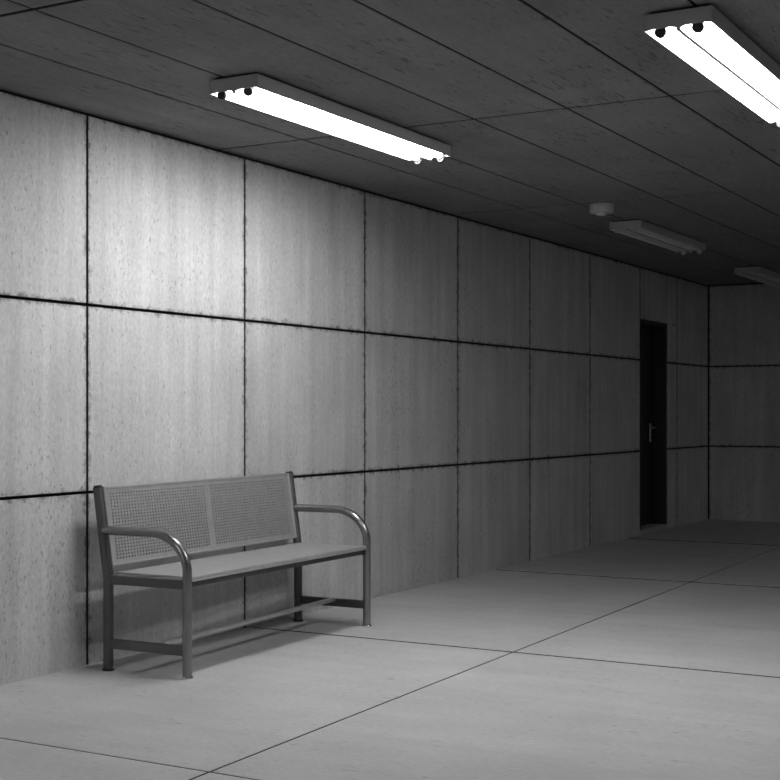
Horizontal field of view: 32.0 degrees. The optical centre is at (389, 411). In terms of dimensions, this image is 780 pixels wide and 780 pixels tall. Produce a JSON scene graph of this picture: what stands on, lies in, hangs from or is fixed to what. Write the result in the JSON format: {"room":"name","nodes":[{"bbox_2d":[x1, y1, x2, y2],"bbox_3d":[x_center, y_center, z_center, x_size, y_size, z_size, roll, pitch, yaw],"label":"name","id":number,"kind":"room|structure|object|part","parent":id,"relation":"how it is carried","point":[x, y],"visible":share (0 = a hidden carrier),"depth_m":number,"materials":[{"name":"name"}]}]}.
{"room":"underground waiting area","nodes":[
{"label":"underground waiting area","id":0,"kind":"room"},
{"bbox_2d":[0,92,707,684],"bbox_3d":[-0.654,-0.092,7.777,0.030,2.604,16.856,0,0,30],"label":"wall","id":1,"kind":"structure","parent":0,"point":[94,211],"depth_m":7.87,"materials":[{"name":"concrete"}]},
{"bbox_2d":[0,90,705,499],"bbox_3d":[-0.741,-0.110,7.826,0.170,2.800,17.270,0,0,30],"label":"trim","id":2,"kind":"structure","parent":1,"relation":"attached to","point":[3,91],"depth_m":8.15,"materials":[{"name":"black"}]},
{"bbox_2d":[637,319,666,534],"bbox_3d":[2.533,0.145,13.544,0.194,2.089,0.821,0,0,30],"label":"door","id":3,"kind":"structure","parent":1,"relation":"in","point":[653,335],"depth_m":13.84,"materials":[{"name":"black paint"}]},
{"bbox_3d":[2.650,0.210,13.842,0.010,0.190,0.048,0,0,30],"label":"handle plate","id":4,"kind":"part","parent":3,"relation":"part of","materials":[{"name":"silver metal"}]},
{"bbox_3d":[2.536,1.166,13.550,0.194,0.048,0.809,0,0,30],"label":"sill","id":5,"kind":"part","parent":3,"relation":"part of","materials":[{"name":"concrete"}]},
{"bbox_2d":[0,519,779,779],"bbox_3d":[2.153,1.205,6.179,6.819,0.030,16.910,0,0,30],"label":"floor","id":6,"kind":"structure","parent":0,"point":[655,655],"depth_m":5.88,"materials":[{"name":"concrete"}]},
{"bbox_2d":[93,471,371,679],"bbox_3d":[-0.739,0.764,6.913,0.559,0.852,1.717,0,0,28],"label":"bench","id":7,"kind":"object","parent":6,"relation":"on","point":[208,570],"visible":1,"depth_m":6.80,"materials":[{"name":"metal"}]},
{"bbox_3d":[-1.325,0.763,6.284,0.108,0.829,0.047,0,0,28],"label":"leg","id":8,"kind":"part","parent":7,"relation":"part of","materials":[{"name":"metal"}]},
{"bbox_3d":[-1.101,0.770,6.165,0.415,0.043,0.028,0,0,28],"label":"rail","id":9,"kind":"part","parent":7,"relation":"part of","materials":[{"name":"metal"}]},
{"bbox_3d":[-1.104,0.630,6.167,0.495,0.214,0.043,0,0,28],"label":"armrest","id":10,"kind":"part","parent":7,"relation":"part of","materials":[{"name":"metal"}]},
{"bbox_3d":[-0.904,0.957,6.061,0.043,0.443,0.043,0,0,28],"label":"leg","id":11,"kind":"part","parent":7,"relation":"part of","materials":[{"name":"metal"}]},
{"bbox_3d":[-0.933,0.530,7.015,0.060,0.363,1.608,0,0,28],"label":"backrest","id":12,"kind":"part","parent":7,"relation":"part of","materials":[{"name":"paint"}]},
{"bbox_3d":[-0.699,0.762,6.892,0.426,0.048,1.612,0,0,28],"label":"seat","id":13,"kind":"part","parent":7,"relation":"part of","materials":[{"name":"paint"}]},
{"bbox_3d":[-0.669,1.048,6.875,0.026,0.024,1.636,0,0,26],"label":"foot rail","id":14,"kind":"part","parent":7,"relation":"part of","materials":[{"name":"metal"}]},
{"bbox_3d":[-0.549,0.763,7.751,0.108,0.829,0.047,0,0,28],"label":"leg","id":15,"kind":"part","parent":7,"relation":"part of","materials":[{"name":"metal"}]},
{"bbox_3d":[-0.328,0.630,7.635,0.495,0.214,0.043,0,0,28],"label":"armrest","id":16,"kind":"part","parent":7,"relation":"part of","materials":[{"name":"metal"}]},
{"bbox_3d":[-0.128,0.957,7.529,0.043,0.443,0.043,0,0,28],"label":"leg","id":17,"kind":"part","parent":7,"relation":"part of","materials":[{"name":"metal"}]},
{"bbox_2d":[0,0,779,284],"bbox_3d":[2.227,-1.425,6.137,6.649,0.030,16.907,0,0,30],"label":"ceiling","id":18,"kind":"structure","parent":0,"point":[547,111],"depth_m":6.08,"materials":[{"name":"concrete"}]},
{"bbox_2d":[210,73,450,164],"bbox_3d":[-0.221,-1.363,6.447,0.245,0.095,1.757,0,0,30],"label":"fluorescent light","id":19,"kind":"object","parent":18,"relation":"attached to","point":[256,91],"visible":1,"depth_m":6.22,"materials":[{"name":"white glass"}]},
{"bbox_2d":[589,202,613,215],"bbox_3d":[1.435,-1.370,9.223,0.164,0.080,0.164,0,0,30],"label":"smoke detector","id":20,"kind":"object","parent":18,"relation":"attached to","point":[601,208],"visible":1,"depth_m":9.16,"materials":[{"name":"grey plastic"}]},
{"bbox_2d":[609,219,705,254],"bbox_3d":[2.125,-1.363,10.674,0.245,0.095,1.616,0,0,30],"label":"fluorescent light","id":21,"kind":"object","parent":18,"relation":"attached to","point":[639,229],"visible":1,"depth_m":10.45,"materials":[{"name":"grey metal"}]},
{"bbox_3d":[2.123,-1.405,10.676,0.211,0.010,1.580,0,0,30],"label":"mounting plate","id":22,"kind":"part","parent":21,"relation":"part of","materials":[{"name":"black metal"}]},
{"bbox_2d":[644,5,779,127],"bbox_3d":[1.438,-1.363,5.503,0.245,0.095,1.757,0,0,30],"label":"fluorescent light","id":23,"kind":"object","parent":18,"relation":"attached to","point":[702,36],"visible":1,"depth_m":5.13,"materials":[{"name":"white glass"}]},
{"bbox_3d":[1.435,-1.405,5.504,0.211,0.010,1.717,0,0,30],"label":"mounting plate","id":24,"kind":"part","parent":23,"relation":"part of","materials":[{"name":"black metal"}]},
{"bbox_2d":[734,266,779,288],"bbox_3d":[3.845,-1.363,13.838,0.245,0.095,1.616,0,0,30],"label":"fluorescent light","id":25,"kind":"object","parent":18,"relation":"attached to","point":[757,273],"visible":1,"depth_m":13.38,"materials":[{"name":"grey metal"}]},
{"bbox_2d":[709,284,779,521],"bbox_3d":[6.410,-0.092,13.479,6.578,2.604,0.030,0,0,30],"label":"wall","id":26,"kind":"structure","parent":0,"point":[744,320],"depth_m":14.91,"materials":[{"name":"concrete"}]},
{"bbox_2d":[706,283,779,518],"bbox_3d":[6.456,-0.110,13.568,7.000,2.800,0.170,0,0,30],"label":"trim","id":27,"kind":"structure","parent":26,"relation":"attached to","point":[708,366],"depth_m":15.13,"materials":[{"name":"black"}]}
]}

